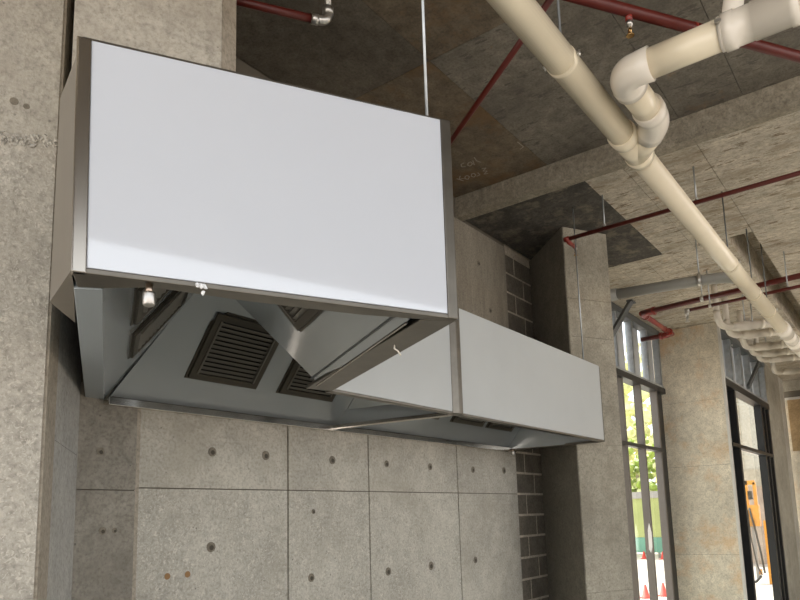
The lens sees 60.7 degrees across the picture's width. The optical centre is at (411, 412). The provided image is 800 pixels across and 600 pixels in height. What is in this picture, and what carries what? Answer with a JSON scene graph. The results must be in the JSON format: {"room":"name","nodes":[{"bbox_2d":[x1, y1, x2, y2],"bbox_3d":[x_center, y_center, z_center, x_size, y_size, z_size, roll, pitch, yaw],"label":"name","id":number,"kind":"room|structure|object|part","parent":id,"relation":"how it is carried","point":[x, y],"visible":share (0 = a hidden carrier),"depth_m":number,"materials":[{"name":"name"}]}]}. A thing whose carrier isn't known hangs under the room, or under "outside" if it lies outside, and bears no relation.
{"room":"commercial kitchen","nodes":[
{"label":"commercial kitchen","id":0,"kind":"room"},
{"bbox_2d":[0,0,81,599],"bbox_3d":[-2.352,-0.062,1.761,2.667,3.994,0.707,2,-9,-24],"label":"column","id":1,"kind":"structure","parent":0,"point":[41,363],"depth_m":2.02,"materials":[{"name":"concrete"}]},
{"bbox_2d":[72,0,235,70],"bbox_3d":[-0.850,-1.342,2.291,0.479,1.377,0.312,2,-9,-24],"label":"wall","id":2,"kind":"structure","parent":0,"point":[198,31],"depth_m":2.13,"materials":[{"name":"concrete"}]},
{"bbox_2d":[71,56,548,599],"bbox_3d":[-0.293,0.099,4.254,0.314,4.300,6.840,-8,-11,36],"label":"wall","id":3,"kind":"structure","parent":0,"point":[169,506],"depth_m":3.59,"materials":[{"name":"concrete"}]},
{"bbox_2d":[50,36,604,454],"bbox_3d":[0.218,-0.267,3.341,1.684,0.622,4.248,-8,-11,36],"label":"exhaust hood","id":4,"kind":"object","parent":3,"relation":"attached to","point":[259,249],"visible":1,"depth_m":1.71,"materials":[{"name":"silver metal"}]},
{"bbox_3d":[-0.788,-0.502,1.562,0.050,0.501,0.396,2,-10,-25],"label":"infill panel","id":5,"kind":"part","parent":4,"relation":"part of","materials":[{"name":"metal"}]},
{"bbox_3d":[-0.681,-0.530,1.408,0.037,0.512,0.030,3,-10,-28],"label":"corner post","id":6,"kind":"part","parent":4,"relation":"part of","materials":[{"name":"silver metal"}]},
{"bbox_3d":[-0.799,-0.377,2.206,0.354,0.456,1.409,2,-9,-24],"label":"panel","id":7,"kind":"part","parent":4,"relation":"part of","materials":[{"name":"metal"}]},
{"bbox_3d":[-0.683,-0.228,3.211,0.375,0.455,1.347,-8,-11,36],"label":"panel","id":8,"kind":"part","parent":4,"relation":"part of","materials":[{"name":"metal"}]},
{"bbox_3d":[-0.294,-0.539,1.607,0.850,0.542,0.012,3,-10,-28],"label":"panel","id":9,"kind":"part","parent":4,"relation":"part of","materials":[{"name":"silver metal"}]},
{"bbox_3d":[-0.390,-0.390,2.206,0.378,0.456,1.069,2,-9,-23],"label":"panel","id":10,"kind":"part","parent":4,"relation":"part of","materials":[{"name":"metal"}]},
{"bbox_3d":[-0.150,-0.170,2.216,0.114,0.013,1.046,2,-10,-25],"label":"rail","id":11,"kind":"part","parent":4,"relation":"part of","materials":[{"name":"silver metal"}]},
{"bbox_3d":[-0.068,-0.320,3.114,0.012,0.548,0.883,-8,-11,36],"label":"panel","id":12,"kind":"part","parent":4,"relation":"part of","materials":[{"name":"silver metal"}]},
{"bbox_3d":[-0.107,0.004,3.618,0.708,0.096,0.045,-7,-10,30],"label":"cross rail","id":13,"kind":"part","parent":4,"relation":"part of","materials":[{"name":"silver metal"}]},
{"bbox_3d":[0.307,-0.057,4.531,0.375,0.455,1.959,-8,-11,36],"label":"panel","id":14,"kind":"part","parent":4,"relation":"part of","materials":[{"name":"metal"}]},
{"bbox_3d":[0.093,-0.513,1.815,0.030,0.554,0.030,3,-10,-28],"label":"corner post","id":15,"kind":"part","parent":4,"relation":"part of","materials":[{"name":"silver metal"}]},
{"bbox_3d":[0.228,-0.266,3.488,0.036,0.560,0.092,-8,-11,36],"label":"corner post","id":16,"kind":"part","parent":4,"relation":"part of","materials":[{"name":"silver metal"}]},
{"bbox_3d":[0.821,-0.172,4.300,0.012,0.558,1.957,-8,-11,36],"label":"panel","id":17,"kind":"part","parent":4,"relation":"part of","materials":[{"name":"silver metal"}]},
{"bbox_3d":[1.074,0.031,5.250,0.728,0.450,0.107,-8,-11,36],"label":"panel","id":18,"kind":"part","parent":4,"relation":"part of","materials":[{"name":"metal"}]},
{"bbox_2d":[236,0,799,197],"bbox_3d":[0.316,-2.807,-1.151,7.735,0.416,10.370,-8,-11,36],"label":"ceiling","id":19,"kind":"structure","parent":0,"point":[371,51],"depth_m":3.68,"materials":[{"name":"grey concrete"}]},
{"bbox_2d":[236,0,332,25],"bbox_3d":[-0.585,-1.781,2.725,0.555,0.415,0.045,1,-9,-20],"label":"pipe","id":20,"kind":"object","parent":19,"relation":"attached to","point":[327,9],"visible":1,"depth_m":2.73,"materials":[{"name":"red metal"}]},
{"bbox_2d":[421,0,427,115],"bbox_3d":[0.025,-1.411,2.011,0.016,1.377,0.016,-8,-11,36],"label":"rod","id":21,"kind":"object","parent":19,"relation":"hanging from","point":[422,1],"visible":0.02,"depth_m":1.95,"materials":[{"name":"metal"}]},
{"bbox_2d":[557,0,560,31],"bbox_3d":[0.564,-1.714,2.670,0.019,0.633,0.019,-8,-11,36],"label":"rod","id":22,"kind":"object","parent":19,"relation":"hanging from","point":[558,4],"visible":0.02,"depth_m":2.64,"materials":[{"name":"silver metal"}]},
{"bbox_2d":[486,0,799,357],"bbox_3d":[3.219,-0.898,6.059,0.246,0.142,14.500,-8,-11,36],"label":"drain pipe","id":23,"kind":"object","parent":22,"relation":"hanging from","point":[527,19],"visible":0.96,"depth_m":3.03,"materials":[{"name":"beige plastic"}]},
{"bbox_2d":[711,284,772,330],"bbox_3d":[3.949,-0.997,7.504,2.061,0.513,0.369,5,-11,-36],"label":"pipe","id":24,"kind":"object","parent":23,"relation":"attached to","point":[743,325],"visible":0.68,"depth_m":7.18,"materials":[{"name":"grey plastic"}]},
{"bbox_2d":[721,296,777,338],"bbox_3d":[4.218,-0.951,7.862,2.061,0.513,0.369,5,-11,-36],"label":"pipe","id":25,"kind":"object","parent":23,"relation":"attached to","point":[748,334],"visible":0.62,"depth_m":7.55,"materials":[{"name":"grey plastic"}]},
{"bbox_2d":[736,310,787,350],"bbox_3d":[4.671,-0.873,8.467,2.061,0.513,0.369,5,-11,-36],"label":"pipe","id":26,"kind":"object","parent":23,"relation":"attached to","point":[760,346],"visible":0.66,"depth_m":8.17,"materials":[{"name":"grey plastic"}]},
{"bbox_2d":[745,319,795,356],"bbox_3d":[4.940,-0.826,8.825,2.061,0.513,0.369,5,-11,-36],"label":"pipe","id":27,"kind":"object","parent":23,"relation":"attached to","point":[785,351],"visible":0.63,"depth_m":8.54,"materials":[{"name":"grey plastic"}]},
{"bbox_2d":[753,338,799,362],"bbox_3d":[5.209,-0.780,9.183,2.061,0.513,0.369,5,-11,-36],"label":"pipe","id":28,"kind":"object","parent":23,"relation":"attached to","point":[792,357],"visible":0.64,"depth_m":8.89,"materials":[{"name":"grey plastic"}]},
{"bbox_2d":[770,363,799,374],"bbox_3d":[5.866,-0.667,10.058,2.061,0.513,0.369,5,-11,-36],"label":"pipe","id":29,"kind":"object","parent":23,"relation":"attached to","point":[785,371],"visible":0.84,"depth_m":9.79,"materials":[{"name":"grey plastic"}]},
{"bbox_2d":[562,0,799,62],"bbox_3d":[1.721,-1.568,3.071,3.018,0.134,0.051,1,-9,-20],"label":"pipe","id":30,"kind":"object","parent":19,"relation":"attached to","point":[630,12],"visible":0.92,"depth_m":2.81,"materials":[{"name":"red metal"}]},
{"bbox_2d":[451,0,553,144],"bbox_3d":[0.289,-1.506,3.468,0.028,0.027,1.724,1,-9,-18],"label":"pipe","id":31,"kind":"object","parent":30,"relation":"attached to","point":[547,3],"visible":0.45,"depth_m":3.19,"materials":[{"name":"red metal"}]},
{"bbox_2d":[625,14,632,21],"bbox_3d":[0.881,-1.607,2.773,0.028,0.045,0.028,-8,-11,36],"label":"outlet","id":32,"kind":"object","parent":30,"relation":"attached to","point":[628,17],"depth_m":2.76,"materials":[{"name":"red paint"}]},
{"bbox_2d":[610,0,799,147],"bbox_3d":[1.444,-1.682,2.586,1.414,0.755,0.620,-8,-11,36],"label":"pipe","id":33,"kind":"object","parent":19,"relation":"attached to","point":[739,24],"visible":1,"depth_m":2.53,"materials":[{"name":"beige plastic"}]},
{"bbox_2d":[529,227,633,599],"bbox_3d":[1.340,0.493,5.673,0.436,3.849,0.959,1,-9,-15],"label":"wall pier","id":34,"kind":"object","parent":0,"point":[586,519],"visible":0.92,"depth_m":5.39,"materials":[{"name":"concrete"}]},
{"bbox_2d":[455,75,799,220],"bbox_3d":[3.395,-2.185,3.032,7.620,0.575,0.090,-8,-11,36],"label":"beam","id":35,"kind":"structure","parent":0,"point":[780,99],"depth_m":4.39,"materials":[{"name":"concrete"}]},
{"bbox_2d":[466,111,799,380],"bbox_3d":[6.508,-1.662,7.183,7.620,0.550,10.340,-8,-11,36],"label":"ceiling","id":36,"kind":"structure","parent":0,"point":[659,248],"depth_m":5.40,"materials":[{"name":"beige concrete"}]},
{"bbox_2d":[572,208,583,359],"bbox_3d":[1.230,-0.919,5.040,0.019,1.242,0.019,-8,-11,36],"label":"rod","id":37,"kind":"object","parent":36,"relation":"hanging from","point":[572,208],"visible":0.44,"depth_m":5.04,"materials":[{"name":"metal"}]},
{"bbox_2d":[602,195,605,225],"bbox_3d":[1.380,-1.452,4.918,0.021,0.234,0.021,-8,-11,36],"label":"rod","id":38,"kind":"object","parent":36,"relation":"hanging from","point":[604,224],"visible":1,"depth_m":4.91,"materials":[{"name":"metal"}]},
{"bbox_2d":[613,299,635,335],"bbox_3d":[2.191,-0.909,7.229,0.692,0.675,0.088,6,-11,-40],"label":"diagonal brace","id":39,"kind":"object","parent":36,"relation":"attached to","point":[620,319],"visible":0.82,"depth_m":7.29,"materials":[{"name":"grey metal"}]},
{"bbox_2d":[611,301,663,387],"bbox_3d":[2.521,-0.767,7.911,0.110,0.740,2.120,-8,-11,36],"label":"panel","id":40,"kind":"object","parent":36,"relation":"attached to","point":[632,323],"visible":0.54,"depth_m":8.21,"materials":[{"name":"metal"}]},
{"bbox_2d":[692,166,697,199],"bbox_3d":[1.884,-1.524,4.546,0.021,0.234,0.021,-8,-11,36],"label":"rod","id":41,"kind":"object","parent":36,"relation":"hanging from","point":[695,198],"visible":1,"depth_m":4.54,"materials":[{"name":"metal"}]},
{"bbox_2d":[563,170,799,255],"bbox_3d":[2.511,-1.436,4.159,3.330,0.107,0.181,-8,-11,36],"label":"pipe","id":42,"kind":"object","parent":41,"relation":"hanging from","point":[567,239],"visible":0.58,"depth_m":4.53,"materials":[{"name":"red metal"}]},
{"bbox_2d":[695,239,699,273],"bbox_3d":[2.324,-1.306,5.568,0.021,0.385,0.021,-8,-11,36],"label":"rod","id":43,"kind":"object","parent":36,"relation":"hanging from","point":[695,239],"visible":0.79,"depth_m":5.56,"materials":[{"name":"metal"}]},
{"bbox_2d":[610,272,733,300],"bbox_3d":[2.057,-0.994,5.758,1.676,0.175,0.397,-4,-9,16],"label":"vent pipe","id":44,"kind":"object","parent":43,"relation":"hanging from","point":[720,277],"visible":0.52,"depth_m":5.61,"materials":[{"name":"grey metal"}]},
{"bbox_2d":[610,288,618,300],"bbox_3d":[1.531,-0.980,5.978,0.540,0.104,0.104,-8,-10,34],"label":"socket","id":45,"kind":"object","parent":44,"relation":"attached to","point":[614,293],"depth_m":5.80,"materials":[{"name":"grey plastic"}]},
{"bbox_2d":[721,191,727,246],"bbox_3d":[2.247,-1.353,4.899,0.019,0.488,0.019,-8,-11,36],"label":"rod","id":46,"kind":"object","parent":36,"relation":"hanging from","point":[721,191],"visible":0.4,"depth_m":4.90,"materials":[{"name":"grey metal"}]},
{"bbox_2d":[741,294,745,320],"bbox_3d":[3.557,-1.121,7.323,0.023,0.299,0.023,-8,-11,36],"label":"rod","id":47,"kind":"object","parent":36,"relation":"hanging from","point":[741,294],"visible":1,"depth_m":7.32,"materials":[{"name":"metal"}]},
{"bbox_2d":[720,328,767,402],"bbox_3d":[4.667,-0.606,9.635,0.110,0.670,3.020,-8,-11,36],"label":"panel","id":48,"kind":"object","parent":36,"relation":"attached to","point":[739,364],"visible":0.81,"depth_m":9.43,"materials":[{"name":"metal"}]},
{"bbox_2d":[746,229,751,277],"bbox_3d":[2.750,-1.414,5.597,0.019,0.788,0.019,-8,-11,36],"label":"rod","id":49,"kind":"object","parent":36,"relation":"hanging from","point":[746,229],"visible":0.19,"depth_m":5.58,"materials":[{"name":"grey metal"}]},
{"bbox_2d":[747,360,760,388],"bbox_3d":[4.955,-0.625,9.783,0.726,0.638,0.085,6,-12,-41],"label":"diagonal brace","id":50,"kind":"object","parent":36,"relation":"attached to","point":[752,377],"visible":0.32,"depth_m":9.66,"materials":[{"name":"grey metal"}]},
{"bbox_2d":[760,244,766,296],"bbox_3d":[3.150,-1.345,6.130,0.019,0.788,0.019,-8,-11,36],"label":"rod","id":51,"kind":"object","parent":36,"relation":"hanging from","point":[760,244],"visible":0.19,"depth_m":6.12,"materials":[{"name":"grey metal"}]},
{"bbox_2d":[783,251,788,286],"bbox_3d":[3.346,-1.281,6.113,0.021,0.332,0.021,-8,-11,36],"label":"rod","id":52,"kind":"object","parent":36,"relation":"hanging from","point":[783,251],"visible":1,"depth_m":6.11,"materials":[{"name":"metal"}]},
{"bbox_3d":[2.815,-1.240,6.649,0.021,0.221,0.021,-8,-11,36],"label":"rod","id":53,"kind":"object","parent":36,"relation":"hanging from","visible":0},
{"bbox_2d":[639,273,799,341],"bbox_3d":[3.566,-1.189,6.209,1.085,0.086,4.218,4,-10,-33],"label":"pipe","id":54,"kind":"object","parent":53,"relation":"hanging from","point":[645,314],"visible":1,"depth_m":6.77,"materials":[{"name":"red metal"}]},
{"bbox_2d":[651,322,743,599],"bbox_3d":[3.532,0.841,8.410,0.800,3.850,0.188,-8,-11,36],"label":"column","id":55,"kind":"structure","parent":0,"point":[708,567],"depth_m":8.34,"materials":[{"name":"concrete"}]},
{"bbox_2d":[716,324,747,599],"bbox_3d":[3.826,0.788,8.119,0.025,3.849,0.070,-8,-11,36],"label":"trim","id":56,"kind":"structure","parent":55,"relation":"attached to","point":[718,328],"depth_m":8.12,"materials":[{"name":"grey metal"}]},
{"bbox_2d":[764,363,799,599],"bbox_3d":[6.189,1.216,11.412,0.150,3.850,2.000,-8,-11,36],"label":"wall pillar","id":57,"kind":"structure","parent":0,"point":[790,531],"depth_m":11.18,"materials":[{"name":"concrete"}]},
{"bbox_2d":[725,378,789,599],"bbox_3d":[4.714,1.292,9.349,0.130,3.170,3.030,-8,-11,36],"label":"window","id":58,"kind":"structure","parent":57,"relation":"attached to","point":[765,452],"depth_m":9.90,"materials":[{"name":"black metal"}]},
{"bbox_2d":[782,379,799,530],"bbox_3d":[9.765,0.970,10.508,6.900,3.849,0.620,-8,-11,36],"label":"wall","id":59,"kind":"structure","parent":0,"point":[791,388],"depth_m":12.35,"materials":[{"name":"concrete"}]},
{"bbox_3d":[1.604,0.596,6.412,0.150,3.850,1.040,-8,-11,36],"label":"wall","id":60,"kind":"structure","parent":0,"visible":0},
{"bbox_2d":[616,368,678,599],"bbox_3d":[2.574,1.130,7.620,0.125,3.100,2.150,-8,-11,36],"label":"window","id":61,"kind":"structure","parent":60,"relation":"in","point":[655,391],"depth_m":7.89,"materials":[{"name":"black metal"}]},
{"label":"outside","id":62,"kind":"structure","parent":0,"visible":0},
{"bbox_2d":[636,552,773,599],"bbox_3d":[9.013,3.398,11.652,120.000,0.140,150.000,-8,-11,36],"label":"ground","id":63,"kind":"structure","parent":62,"point":[764,589],"depth_m":17.52,"materials":[{"name":"white concrete"}]},
{"bbox_2d":[623,342,656,486],"bbox_3d":[13.573,0.232,45.063,13.769,15.875,8.691,-8,-11,36],"label":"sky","id":64,"kind":"structure","parent":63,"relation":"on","point":[627,388],"depth_m":42.43,"materials":[{"name":"white"}]},
{"bbox_2d":[625,402,657,553],"bbox_3d":[8.190,2.748,28.998,12.760,6.411,2.393,-8,-11,36],"label":"tree","id":65,"kind":"object","parent":63,"relation":"on","point":[634,468],"visible":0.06,"depth_m":27.64,"materials":[{"name":"green plant"}]},
{"bbox_2d":[640,584,649,598],"bbox_3d":[4.820,3.687,14.082,0.260,0.270,0.260,-8,-11,36],"label":"cone","id":66,"kind":"object","parent":63,"relation":"on","point":[645,595],"visible":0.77,"depth_m":14.03,"materials":[{"name":"plastic"}]},
{"bbox_2d":[632,491,662,557],"bbox_3d":[7.585,4.389,26.547,12.000,2.460,0.299,-8,-11,36],"label":"fence","id":67,"kind":"object","parent":63,"relation":"on","point":[636,496],"visible":0.09,"depth_m":25.55,"materials":[{"name":"green fabric"}]},
{"bbox_3d":[7.522,3.292,26.673,12.000,0.250,0.200,-8,-11,36],"label":"rail","id":68,"kind":"part","parent":67,"relation":"part of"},
{"bbox_2d":[658,583,665,596],"bbox_3d":[5.271,3.709,14.319,0.260,0.270,0.260,-8,-11,36],"label":"cone","id":69,"kind":"object","parent":63,"relation":"on","point":[663,589],"visible":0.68,"depth_m":14.27,"materials":[{"name":"plastic"}]},
{"bbox_2d":[736,398,767,563],"bbox_3d":[10.693,1.230,22.203,4.000,7.210,0.450,-8,-11,36],"label":"wall","id":70,"kind":"structure","parent":63,"relation":"on","point":[747,429],"depth_m":21.82,"materials":[{"name":"beige paint"}]},
{"bbox_2d":[745,480,771,583],"bbox_3d":[8.153,2.809,16.094,0.420,2.410,0.379,-8,-11,36],"label":"rig","id":71,"kind":"object","parent":63,"relation":"on","point":[754,514],"visible":0.84,"depth_m":16.13,"materials":[{"name":"orange paint"}]},
{"bbox_3d":[8.078,1.978,16.307,0.080,0.200,0.120,-8,-11,36],"label":"motor","id":72,"kind":"part","parent":71,"relation":"part of","materials":[{"name":"black metal"}]},
{"bbox_3d":[8.162,3.216,16.147,0.120,1.400,0.100,-8,-11,36],"label":"mast leg","id":73,"kind":"part","parent":71,"relation":"part of","materials":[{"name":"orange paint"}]},
{"bbox_3d":[8.357,3.268,15.994,0.080,1.460,0.100,-8,-11,36],"label":"mast leg","id":74,"kind":"part","parent":71,"relation":"part of","materials":[{"name":"orange paint"}]},
{"bbox_3d":[2.843,-1.200,6.548,0.021,0.332,0.021,-8,-11,36],"label":"rod","id":75,"kind":"object","parent":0,"visible":0},
{"bbox_2d":[685,284,799,322],"bbox_3d":[3.851,-1.127,5.713,3.076,0.138,0.088,-9,-11,38],"label":"pipe","id":76,"kind":"object","parent":75,"relation":"hanging from","point":[687,310],"visible":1,"depth_m":6.40,"materials":[{"name":"red metal"}]}
]}

